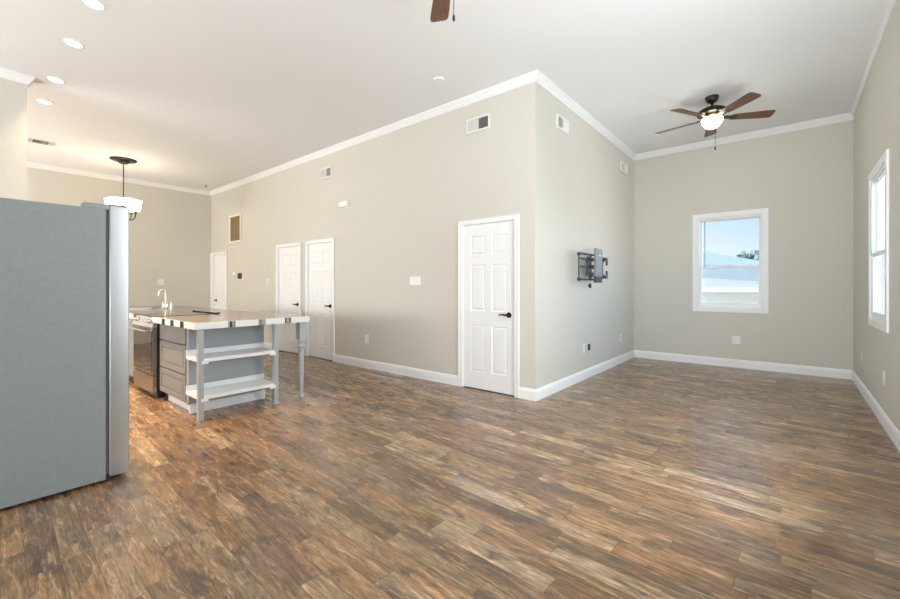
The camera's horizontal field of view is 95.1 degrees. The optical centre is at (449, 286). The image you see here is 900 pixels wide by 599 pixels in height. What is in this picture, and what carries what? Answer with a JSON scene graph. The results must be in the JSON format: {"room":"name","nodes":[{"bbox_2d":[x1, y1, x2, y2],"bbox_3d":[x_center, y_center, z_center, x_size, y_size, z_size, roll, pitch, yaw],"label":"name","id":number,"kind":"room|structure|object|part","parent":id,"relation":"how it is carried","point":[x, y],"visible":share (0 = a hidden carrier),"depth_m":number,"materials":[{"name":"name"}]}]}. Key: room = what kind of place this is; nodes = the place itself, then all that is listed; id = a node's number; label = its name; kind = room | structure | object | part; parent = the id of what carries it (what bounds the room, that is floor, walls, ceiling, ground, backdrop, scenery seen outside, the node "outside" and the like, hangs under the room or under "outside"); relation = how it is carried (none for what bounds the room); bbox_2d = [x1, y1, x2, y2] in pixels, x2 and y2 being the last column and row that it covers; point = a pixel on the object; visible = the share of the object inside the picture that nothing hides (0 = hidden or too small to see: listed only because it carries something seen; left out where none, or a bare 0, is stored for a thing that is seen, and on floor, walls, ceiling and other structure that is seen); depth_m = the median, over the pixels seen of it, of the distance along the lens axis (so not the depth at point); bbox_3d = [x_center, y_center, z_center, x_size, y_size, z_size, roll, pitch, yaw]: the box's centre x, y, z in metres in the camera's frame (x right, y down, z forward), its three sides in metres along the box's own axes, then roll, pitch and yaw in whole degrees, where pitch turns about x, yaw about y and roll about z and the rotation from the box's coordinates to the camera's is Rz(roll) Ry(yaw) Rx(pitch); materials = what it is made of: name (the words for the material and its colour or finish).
{"room":"open-plan living room","nodes":[
{"label":"open-plan living room","id":0,"kind":"room"},
{"bbox_2d":[0,78,26,199],"bbox_3d":[-6.049,-0.545,3.078,0.155,3.590,4.027,0,0,40],"label":"wall","id":1,"kind":"structure","parent":0,"point":[13,95],"depth_m":4.50,"materials":[{"name":"grey paint"}]},
{"bbox_2d":[0,67,34,87],"bbox_3d":[-6.008,-2.295,3.082,0.213,0.090,4.085,0,0,40],"label":"trim","id":2,"kind":"structure","parent":1,"relation":"attached to","point":[7,74],"depth_m":4.50,"materials":[{"name":"white paint"}]},
{"bbox_2d":[27,167,210,307],"bbox_3d":[-8.366,-0.545,7.295,0.140,3.590,7.569,0,0,40],"label":"wall","id":3,"kind":"structure","parent":0,"point":[170,235],"depth_m":9.30,"materials":[{"name":"grey paint"}]},
{"bbox_2d":[158,279,163,284],"bbox_3d":[-6.566,-0.111,9.352,0.008,0.125,0.120,0,0,40],"label":"wall outlet","id":4,"kind":"object","parent":3,"relation":"attached to","point":[160,281],"visible":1,"depth_m":9.35,"materials":[{"name":"white plastic"}]},
{"bbox_2d":[211,82,540,388],"bbox_3d":[-2.491,-0.545,7.435,9.012,3.590,0.140,0,0,40],"label":"wall","id":5,"kind":"structure","parent":0,"point":[408,190],"depth_m":5.83,"materials":[{"name":"grey paint"}]},
{"bbox_2d":[210,251,226,308],"bbox_3d":[-5.501,0.208,9.907,0.930,2.083,0.171,0,0,40],"label":"door","id":6,"kind":"structure","parent":5,"relation":"in","point":[218,263],"depth_m":9.96,"materials":[{"name":"white wood"}]},
{"bbox_2d":[229,213,240,243],"bbox_3d":[-4.845,-1.314,9.280,0.592,0.642,0.020,0,0,40],"label":"air vent","id":7,"kind":"object","parent":5,"relation":"in","point":[234,220],"visible":1,"depth_m":9.28,"materials":[{"name":"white metal"}]},
{"bbox_2d":[237,272,242,279],"bbox_3d":[-4.639,-0.236,9.105,0.240,0.172,0.027,0,0,40],"label":"thermostat","id":8,"kind":"object","parent":5,"relation":"attached to","point":[239,274],"visible":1,"depth_m":9.07,"materials":[{"name":"white plastic"}]},
{"bbox_2d":[264,342,271,348],"bbox_3d":[-4.301,1.187,8.832,2.270,0.127,0.016,0,0,40],"label":"baseboard","id":9,"kind":"structure","parent":5,"relation":"attached to","point":[266,344],"depth_m":8.31,"materials":[{"name":"white"}]},
{"bbox_2d":[275,242,301,353],"bbox_3d":[-3.037,0.213,7.855,0.913,2.073,0.189,0,0,40],"label":"door","id":10,"kind":"structure","parent":5,"relation":"in","point":[288,258],"depth_m":7.85,"materials":[{"name":"white wood"}]},
{"bbox_3d":[-3.074,0.213,7.811,0.913,2.073,0.024,0,0,40],"label":"casing","id":11,"kind":"part","parent":10,"relation":"part of","materials":[{"name":"white wood"}]},
{"bbox_2d":[305,238,334,361],"bbox_3d":[-2.229,0.213,7.187,0.874,2.073,0.189,0,0,40],"label":"door","id":12,"kind":"structure","parent":5,"relation":"in","point":[320,253],"depth_m":7.17,"materials":[{"name":"white wood"}]},
{"bbox_2d":[320,166,332,179],"bbox_3d":[-2.109,-1.944,7.013,0.329,0.177,0.022,0,0,40],"label":"air vent","id":13,"kind":"object","parent":5,"relation":"in","point":[327,172],"visible":1,"depth_m":7.00,"materials":[{"name":"white metal"}]},
{"bbox_2d":[339,200,349,208],"bbox_3d":[-1.717,-1.336,6.668,0.230,0.108,0.055,0,0,40],"label":"door chime","id":14,"kind":"object","parent":5,"relation":"attached to","point":[344,204],"visible":1,"depth_m":6.63,"materials":[{"name":"white plastic"}]},
{"bbox_2d":[365,334,368,343],"bbox_3d":[-1.282,0.802,6.338,0.085,0.135,0.008,0,0,40],"label":"wall outlet","id":15,"kind":"object","parent":5,"relation":"attached to","point":[366,336],"visible":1,"depth_m":6.33,"materials":[{"name":"white plastic"}]},
{"bbox_2d":[334,354,457,385],"bbox_3d":[-0.908,1.187,6.023,2.642,0.127,0.016,0,0,40],"label":"baseboard","id":16,"kind":"structure","parent":5,"relation":"attached to","point":[444,378],"depth_m":5.84,"materials":[{"name":"white wood"}]},
{"bbox_2d":[410,276,420,284],"bbox_3d":[-0.472,-0.088,5.667,0.192,0.111,0.010,0,0,40],"label":"wall switch","id":17,"kind":"object","parent":5,"relation":"attached to","point":[415,280],"visible":1,"depth_m":5.66,"materials":[{"name":"white plastic"}]},
{"bbox_2d":[27,69,853,195],"bbox_3d":[-1.228,-2.295,6.910,13.536,0.090,3.466,0,0,17],"label":"trim","id":18,"kind":"structure","parent":5,"relation":"attached to","point":[537,76],"depth_m":6.15,"materials":[{"name":"white paint"}]},
{"bbox_2d":[466,113,490,134],"bbox_3d":[0.342,-1.974,4.985,0.343,0.177,0.022,0,0,40],"label":"air vent","id":19,"kind":"object","parent":5,"relation":"in","point":[482,122],"visible":1,"depth_m":4.98,"materials":[{"name":"white metal"}]},
{"bbox_2d":[458,214,518,397],"bbox_3d":[0.479,0.213,4.945,0.869,2.073,0.189,0,0,40],"label":"door","id":20,"kind":"structure","parent":5,"relation":"in","point":[488,251],"depth_m":4.91,"materials":[{"name":"white wood"}]},
{"bbox_3d":[0.627,0.325,4.739,0.150,0.066,0.061,0,0,40],"label":"handle","id":21,"kind":"part","parent":20,"relation":"part of","materials":[{"name":"black metal"}]},
{"bbox_2d":[0,0,888,190],"bbox_3d":[-2.645,-2.400,4.940,11.957,0.120,11.517,0,0,40],"label":"ceiling","id":22,"kind":"structure","parent":0,"point":[216,94],"depth_m":4.37,"materials":[{"name":"white paint"}]},
{"bbox_2d":[27,137,55,146],"bbox_3d":[-6.590,-2.334,6.624,0.260,0.012,0.320,0,0,40],"label":"ceiling vent","id":23,"kind":"object","parent":22,"relation":"in","point":[29,139],"visible":0.98,"depth_m":6.61,"materials":[{"name":"white metal"}]},
{"bbox_2d":[36,99,52,104],"bbox_3d":[-5.116,-2.335,5.199,0.154,0.010,0.154,0,0,40],"label":"recessed light","id":24,"kind":"object","parent":22,"relation":"in","point":[43,101],"visible":1,"depth_m":5.18,"materials":[{"name":"white plastic"}]},
{"bbox_2d":[46,76,64,82],"bbox_3d":[-4.449,-2.335,4.646,0.154,0.010,0.154,0,0,40],"label":"recessed light","id":25,"kind":"object","parent":22,"relation":"in","point":[51,78],"visible":1,"depth_m":4.63,"materials":[{"name":"white plastic"}]},
{"bbox_2d":[63,38,84,47],"bbox_3d":[-3.610,-2.335,3.951,0.154,0.010,0.154,0,0,40],"label":"recessed light","id":26,"kind":"object","parent":22,"relation":"in","point":[74,43],"visible":1,"depth_m":3.94,"materials":[{"name":"white plastic"}]},
{"bbox_2d":[82,0,105,9],"bbox_3d":[-2.939,-2.335,3.396,0.154,0.010,0.154,0,0,40],"label":"recessed light","id":27,"kind":"object","parent":22,"relation":"in","point":[95,4],"visible":1,"depth_m":3.40,"materials":[{"name":"white plastic"}]},
{"bbox_2d":[104,156,141,220],"bbox_3d":[-6.004,-1.755,7.567,0.550,1.170,0.534,0,0,40],"label":"chandelier","id":28,"kind":"object","parent":22,"relation":"hanging from","point":[134,206],"visible":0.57,"depth_m":7.47,"materials":[{"name":"white glass"}]},
{"bbox_3d":[-6.159,-1.499,7.476,0.196,0.202,0.196,0,0,40],"label":"lamp shade","id":29,"kind":"part","parent":28,"relation":"part of","materials":[{"name":"white glass"}]},
{"bbox_3d":[-6.003,-1.499,7.387,0.196,0.202,0.196,0,0,40],"label":"lamp shade","id":30,"kind":"part","parent":28,"relation":"part of","materials":[{"name":"white glass"}]},
{"bbox_3d":[-6.004,-1.815,7.567,0.015,0.890,0.016,0,0,40],"label":"rod","id":31,"kind":"part","parent":28,"relation":"part of","materials":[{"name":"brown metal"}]},
{"bbox_3d":[-5.848,-1.499,7.478,0.196,0.202,0.196,0,0,40],"label":"lamp shade","id":32,"kind":"part","parent":28,"relation":"part of","materials":[{"name":"white glass"}]},
{"bbox_3d":[-5.849,-1.499,7.658,0.196,0.202,0.196,0,0,40],"label":"lamp shade","id":33,"kind":"part","parent":28,"relation":"part of","materials":[{"name":"white glass"}]},
{"bbox_2d":[433,77,444,83],"bbox_3d":[-0.125,-2.329,4.647,0.140,0.023,0.140,0,0,40],"label":"smoke detector","id":34,"kind":"object","parent":22,"relation":"attached to","point":[438,80],"visible":1,"depth_m":4.62,"materials":[{"name":"white paint"}]},
{"bbox_2d":[430,0,454,21],"bbox_3d":[-0.037,-2.010,2.581,1.268,0.660,1.268,0,0,3],"label":"ceiling fan","id":35,"kind":"object","parent":22,"relation":"hanging from","point":[440,8],"visible":1,"depth_m":3.08,"materials":[{"name":"brown wood"}]},
{"bbox_3d":[0.024,-1.865,2.604,0.018,0.370,0.017,0,0,3],"label":"pull chain","id":36,"kind":"part","parent":35,"relation":"part of","materials":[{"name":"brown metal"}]},
{"bbox_2d":[655,92,775,149],"bbox_3d":[3.226,-2.013,5.105,1.268,0.655,1.268,0,0,40],"label":"ceiling fan","id":37,"kind":"object","parent":22,"relation":"hanging from","point":[711,117],"visible":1,"depth_m":4.97,"materials":[{"name":"brown wood"}]},
{"bbox_3d":[2.943,-2.075,5.395,0.144,0.006,0.455,-17,11,-40],"label":"blade","id":38,"kind":"part","parent":37,"relation":"part of","materials":[{"name":"brown wood"}]},
{"bbox_3d":[2.832,-2.075,4.899,0.455,0.006,0.144,0,13,-23],"label":"blade","id":39,"kind":"part","parent":37,"relation":"part of","materials":[{"name":"brown wood"}]},
{"bbox_3d":[3.449,-2.075,5.443,0.144,0.006,0.455,-15,-8,30],"label":"blade","id":40,"kind":"part","parent":37,"relation":"part of","materials":[{"name":"brown wood"}]},
{"bbox_3d":[3.229,-2.009,5.071,0.228,0.118,0.228,0,0,40],"label":"lamp shade","id":41,"kind":"part","parent":37,"relation":"part of","materials":[{"name":"white glass"}]},
{"bbox_3d":[3.270,-2.075,4.640,0.144,0.006,0.455,13,-1,-5],"label":"blade","id":42,"kind":"part","parent":37,"relation":"part of","materials":[{"name":"brown wood"}]},
{"bbox_3d":[3.651,-2.075,4.976,0.455,0.006,0.144,0,-13,13],"label":"blade","id":43,"kind":"part","parent":37,"relation":"part of","materials":[{"name":"brown wood"}]},
{"bbox_2d":[0,351,899,598],"bbox_3d":[-2.645,1.300,4.940,11.957,0.100,11.517,0,0,40],"label":"floor","id":44,"kind":"structure","parent":0,"point":[637,478],"depth_m":2.43,"materials":[{"name":"brown wood"}]},
{"bbox_2d":[0,197,128,508],"bbox_3d":[-2.707,0.356,2.712,0.910,1.788,0.886,0,0,40],"label":"refrigerator","id":45,"kind":"object","parent":44,"relation":"on","point":[64,269],"visible":1,"depth_m":2.46,"materials":[{"name":"grey paint"}]},
{"bbox_3d":[-2.188,-0.529,2.696,0.052,0.018,0.107,0,0,40],"label":"hinge arm","id":46,"kind":"part","parent":45,"relation":"part of","materials":[{"name":"grey"}]},
{"bbox_3d":[-2.340,0.348,2.834,0.499,1.740,0.102,0,0,40],"label":"fridge door","id":47,"kind":"part","parent":45,"relation":"part of","materials":[{"name":"silver metal"}]},
{"bbox_2d":[129,318,133,379],"bbox_3d":[-4.485,0.823,6.105,2.205,0.855,0.745,0,0,40],"label":"base cabinet","id":48,"kind":"object","parent":44,"relation":"on","point":[131,368],"visible":0.04,"depth_m":5.34,"materials":[{"name":"grey paint"}]},
{"bbox_2d":[129,305,309,329],"bbox_3d":[-3.658,0.363,5.617,4.402,0.063,1.172,0,0,40],"label":"countertop","id":49,"kind":"structure","parent":48,"relation":"on","point":[226,318],"depth_m":4.46,"materials":[{"name":"beige stone"}]},
{"bbox_2d":[129,307,171,310],"bbox_3d":[-4.585,0.428,6.184,0.946,0.194,0.436,0,0,40],"label":"sink","id":50,"kind":"object","parent":49,"relation":"in","point":[149,308],"visible":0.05,"depth_m":6.49,"materials":[{"name":"silver metal"}]},
{"bbox_2d":[158,289,169,307],"bbox_3d":[-4.482,0.183,6.426,0.334,0.297,0.133,0,0,40],"label":"faucet","id":51,"kind":"object","parent":49,"relation":"on","point":[165,305],"visible":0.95,"depth_m":6.44,"materials":[{"name":"white metal"}]},
{"bbox_2d":[129,310,219,397],"bbox_3d":[-3.392,0.782,5.059,0.782,0.936,0.769,0,0,40],"label":"stove","id":52,"kind":"object","parent":44,"relation":"on","point":[146,333],"visible":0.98,"depth_m":4.72,"materials":[{"name":"silver metal"}]},
{"bbox_3d":[-3.614,0.495,4.785,0.690,0.026,0.065,0,0,40],"label":"oven handle","id":53,"kind":"part","parent":52,"relation":"part of","materials":[{"name":"silver metal"}]},
{"bbox_3d":[-3.586,0.398,4.825,0.778,0.105,0.050,0,0,40],"label":"control panel","id":54,"kind":"part","parent":52,"relation":"part of","materials":[{"name":"silver metal"}]},
{"bbox_3d":[-3.582,0.720,4.826,0.764,0.530,0.043,0,0,40],"label":"oven door","id":55,"kind":"part","parent":52,"relation":"part of","materials":[{"name":"silver metal"}]},
{"bbox_3d":[-3.581,1.090,4.826,0.764,0.190,0.041,0,0,40],"label":"storage drawer","id":56,"kind":"part","parent":52,"relation":"part of","materials":[{"name":"silver metal"}]},
{"bbox_3d":[-3.373,1.235,5.077,0.730,0.030,0.580,0,0,40],"label":"kick plate","id":57,"kind":"part","parent":52,"relation":"part of","materials":[{"name":"black plastic"}]},
{"bbox_3d":[-3.368,0.337,5.089,0.782,0.017,0.645,0,0,40],"label":"cooktop glass","id":58,"kind":"part","parent":52,"relation":"part of","materials":[{"name":"black glass"}]},
{"bbox_3d":[-3.166,0.321,5.332,0.778,0.014,0.058,0,0,40],"label":"vent trim","id":59,"kind":"part","parent":52,"relation":"part of","materials":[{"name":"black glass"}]},
{"bbox_2d":[160,324,277,421],"bbox_3d":[-2.537,0.823,4.490,1.225,0.855,0.789,0,0,40],"label":"base cabinet","id":60,"kind":"object","parent":44,"relation":"on","point":[202,370],"visible":0.98,"depth_m":4.28,"materials":[{"name":"grey paint"}]},
{"bbox_3d":[-2.923,1.020,4.348,0.792,0.265,0.030,0,0,40],"label":"drawer","id":61,"kind":"part","parent":60,"relation":"part of","materials":[{"name":"grey paint"}]},
{"bbox_3d":[-2.923,0.733,4.348,0.792,0.285,0.030,0,0,40],"label":"drawer","id":62,"kind":"part","parent":60,"relation":"part of","materials":[{"name":"grey paint"}]},
{"bbox_3d":[-2.923,0.495,4.348,0.792,0.166,0.030,0,0,40],"label":"drawer","id":63,"kind":"part","parent":60,"relation":"part of","materials":[{"name":"grey paint"}]},
{"bbox_3d":[-2.327,0.823,3.835,0.048,0.855,0.048,0,0,40],"label":"leg","id":64,"kind":"part","parent":60,"relation":"part of","materials":[{"name":"grey paint"}]},
{"bbox_3d":[-2.353,0.780,4.355,0.060,0.770,0.752,0,0,40],"label":"panel","id":65,"kind":"part","parent":60,"relation":"part of","materials":[{"name":"grey paint"}]},
{"bbox_2d":[186,373,275,401],"bbox_3d":[-2.204,1.022,4.211,0.355,0.103,0.773,0,0,40],"label":"shelf","id":66,"kind":"object","parent":60,"relation":"attached to","point":[229,385],"depth_m":4.21,"materials":[{"name":"white paint"}]},
{"bbox_2d":[186,342,275,364],"bbox_3d":[-2.204,0.671,4.211,0.355,0.103,0.773,0,0,40],"label":"shelf","id":67,"kind":"object","parent":60,"relation":"attached to","point":[216,352],"depth_m":4.21,"materials":[{"name":"white paint"}]},
{"bbox_3d":[-1.865,0.823,4.393,0.048,0.855,0.048,0,0,40],"label":"leg","id":68,"kind":"part","parent":60,"relation":"part of","materials":[{"name":"grey paint"}]},
{"bbox_2d":[296,322,306,397],"bbox_3d":[-1.686,0.823,4.667,0.088,0.855,0.088,0,0,40],"label":"turned leg","id":69,"kind":"object","parent":44,"relation":"on","point":[301,327],"visible":0.99,"depth_m":4.64,"materials":[{"name":"grey paint"}]},
{"bbox_2d":[541,86,633,386],"bbox_3d":[2.140,-0.545,6.073,0.140,3.590,3.668,0,0,40],"label":"wall","id":70,"kind":"structure","parent":0,"point":[587,203],"depth_m":5.48,"materials":[{"name":"grey paint"}]},
{"bbox_2d":[556,113,568,135],"bbox_3d":[1.376,-1.981,5.023,0.022,0.168,0.328,0,0,40],"label":"air vent","id":71,"kind":"object","parent":70,"relation":"in","point":[562,124],"visible":1,"depth_m":5.01,"materials":[{"name":"white metal"}]},
{"bbox_2d":[519,350,633,400],"bbox_3d":[2.025,1.187,5.966,0.212,0.127,3.668,0,0,40],"label":"baseboard","id":72,"kind":"structure","parent":70,"relation":"attached to","point":[540,393],"depth_m":5.18,"materials":[{"name":"white wood"}]},
{"bbox_2d":[577,248,607,282],"bbox_3d":[1.960,-0.279,5.567,0.196,0.447,1.283,0,0,30],"label":"tv wall mount","id":73,"kind":"object","parent":70,"relation":"attached to","point":[598,260],"visible":1,"depth_m":5.37,"materials":[{"name":"grey metal"}]},
{"bbox_3d":[1.784,-0.253,5.303,0.036,0.355,0.654,0,0,40],"label":"head frame","id":74,"kind":"part","parent":73,"relation":"part of","materials":[{"name":"black metal"}]},
{"bbox_3d":[1.925,-0.268,5.527,0.086,0.255,0.483,0,0,31],"label":"swivel arm","id":75,"kind":"part","parent":73,"relation":"part of","materials":[{"name":"black metal"}]},
{"bbox_3d":[2.108,-0.278,5.907,0.022,0.325,0.550,0,0,40],"label":"wall plate","id":76,"kind":"part","parent":73,"relation":"part of","materials":[{"name":"grey metal"}]},
{"bbox_3d":[1.952,-0.319,5.420,0.024,0.367,0.240,0,0,40],"label":"tilt plate","id":77,"kind":"part","parent":73,"relation":"part of","materials":[{"name":"grey metal"}]},
{"bbox_3d":[1.946,-0.095,5.412,0.028,0.080,0.240,0,0,40],"label":"plate","id":78,"kind":"part","parent":73,"relation":"part of","materials":[{"name":"grey metal"}]},
{"bbox_2d":[620,161,627,174],"bbox_3d":[2.912,-1.986,6.878,0.022,0.168,0.340,0,0,40],"label":"air vent","id":79,"kind":"object","parent":70,"relation":"in","point":[623,166],"visible":1,"depth_m":6.85,"materials":[{"name":"white metal"}]},
{"bbox_2d":[634,120,852,370],"bbox_3d":[4.399,-0.545,6.493,2.805,3.590,0.140,0,0,40],"label":"wall","id":80,"kind":"structure","parent":0,"point":[804,177],"depth_m":6.14,"materials":[{"name":"grey paint"}]},
{"bbox_2d":[692,208,768,313],"bbox_3d":[4.399,-0.388,6.482,0.990,1.575,0.158,0,0,40],"label":"window","id":81,"kind":"structure","parent":80,"relation":"in","point":[698,305],"depth_m":6.42,"materials":[{"name":"white"}]},
{"bbox_3d":[4.423,-0.693,6.512,0.800,0.775,0.030,0,0,40],"label":"sash","id":82,"kind":"part","parent":81,"relation":"part of","materials":[{"name":"white"}]},
{"bbox_3d":[4.401,-0.020,6.485,0.800,0.650,0.030,0,0,40],"label":"sash","id":83,"kind":"part","parent":81,"relation":"part of","materials":[{"name":"white"}]},
{"bbox_2d":[732,336,739,343],"bbox_3d":[4.429,0.823,6.372,0.105,0.118,0.008,0,0,40],"label":"wall outlet","id":84,"kind":"object","parent":80,"relation":"attached to","point":[735,339],"visible":1,"depth_m":6.37,"materials":[{"name":"white plastic"}]},
{"bbox_2d":[634,350,851,379],"bbox_3d":[4.343,1.187,6.438,2.789,0.127,0.016,0,0,40],"label":"baseboard","id":85,"kind":"structure","parent":80,"relation":"attached to","point":[745,364],"depth_m":6.25,"materials":[{"name":"white wood"}]},
{"bbox_2d":[853,0,899,431],"bbox_3d":[1.951,-0.545,1.226,0.140,3.590,11.377,0,0,40],"label":"wall","id":86,"kind":"structure","parent":0,"point":[876,119],"depth_m":3.91,"materials":[{"name":"grey paint"}]},
{"bbox_2d":[851,0,895,115],"bbox_3d":[1.841,-2.317,1.226,0.030,0.045,11.237,0,0,40],"label":"trim","id":87,"kind":"structure","parent":86,"relation":"attached to","point":[891,3],"depth_m":4.02,"materials":[{"name":"white paint"}]},
{"bbox_2d":[852,370,899,451],"bbox_3d":[1.846,1.187,1.222,0.016,0.127,11.237,0,0,40],"label":"baseboard","id":88,"kind":"structure","parent":86,"relation":"attached to","point":[890,428],"depth_m":3.84,"materials":[{"name":"white wood"}]},
{"bbox_2d":[868,149,888,333],"bbox_3d":[4.151,-0.393,3.898,0.158,1.585,1.070,0,0,40],"label":"window","id":89,"kind":"structure","parent":86,"relation":"in","point":[878,186],"depth_m":4.12,"materials":[{"name":"white"}]},
{"bbox_3d":[4.158,-0.393,3.893,0.140,1.435,0.920,0,0,40],"label":"frame","id":90,"kind":"part","parent":89,"relation":"part of","materials":[{"name":"white"}]},
{"bbox_3d":[4.120,-0.020,3.924,0.030,0.650,0.880,0,0,40],"label":"sash","id":91,"kind":"part","parent":89,"relation":"part of","materials":[{"name":"white"}]},
{"bbox_3d":[4.120,-0.025,3.924,0.004,0.560,0.828,0,0,40],"label":"pane","id":92,"kind":"part","parent":89,"relation":"part of","materials":[{"name":"clear glass"}]},
{"bbox_3d":[4.147,-0.698,3.902,0.030,0.785,0.880,0,0,40],"label":"sash","id":93,"kind":"part","parent":89,"relation":"part of","materials":[{"name":"white"}]},
{"bbox_3d":[4.147,-0.704,3.902,0.004,0.721,0.828,0,0,40],"label":"pane","id":94,"kind":"part","parent":89,"relation":"part of","materials":[{"name":"clear glass"}]},
{"bbox_2d":[882,370,884,385],"bbox_3d":[3.907,0.820,3.710,0.014,0.125,0.080,0,0,40],"label":"wall plate","id":95,"kind":"object","parent":86,"relation":"attached to","point":[883,377],"visible":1,"depth_m":3.70,"materials":[{"name":"white plastic"}]},
{"label":"outside","id":96,"kind":"structure","parent":0,"visible":0},
{"bbox_3d":[24.933,2.875,30.119,80.000,0.150,61.800,0,0,40],"label":"lawn","id":97,"kind":"structure","parent":96,"visible":0},
{"bbox_2d":[702,251,758,303],"bbox_3d":[8.171,0.715,16.928,13.200,4.170,8.900,0,0,40],"label":"house","id":98,"kind":"structure","parent":97,"relation":"on","point":[738,284],"depth_m":12.17,"materials":[{"name":"beige brick"}]},
{"bbox_2d":[737,250,758,259],"bbox_3d":[16.016,0.396,21.843,1.861,4.807,1.640,0,0,40],"label":"tree","id":99,"kind":"object","parent":97,"relation":"on","point":[748,255],"visible":0.3,"depth_m":21.54,"materials":[{"name":"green plant"}]}
]}

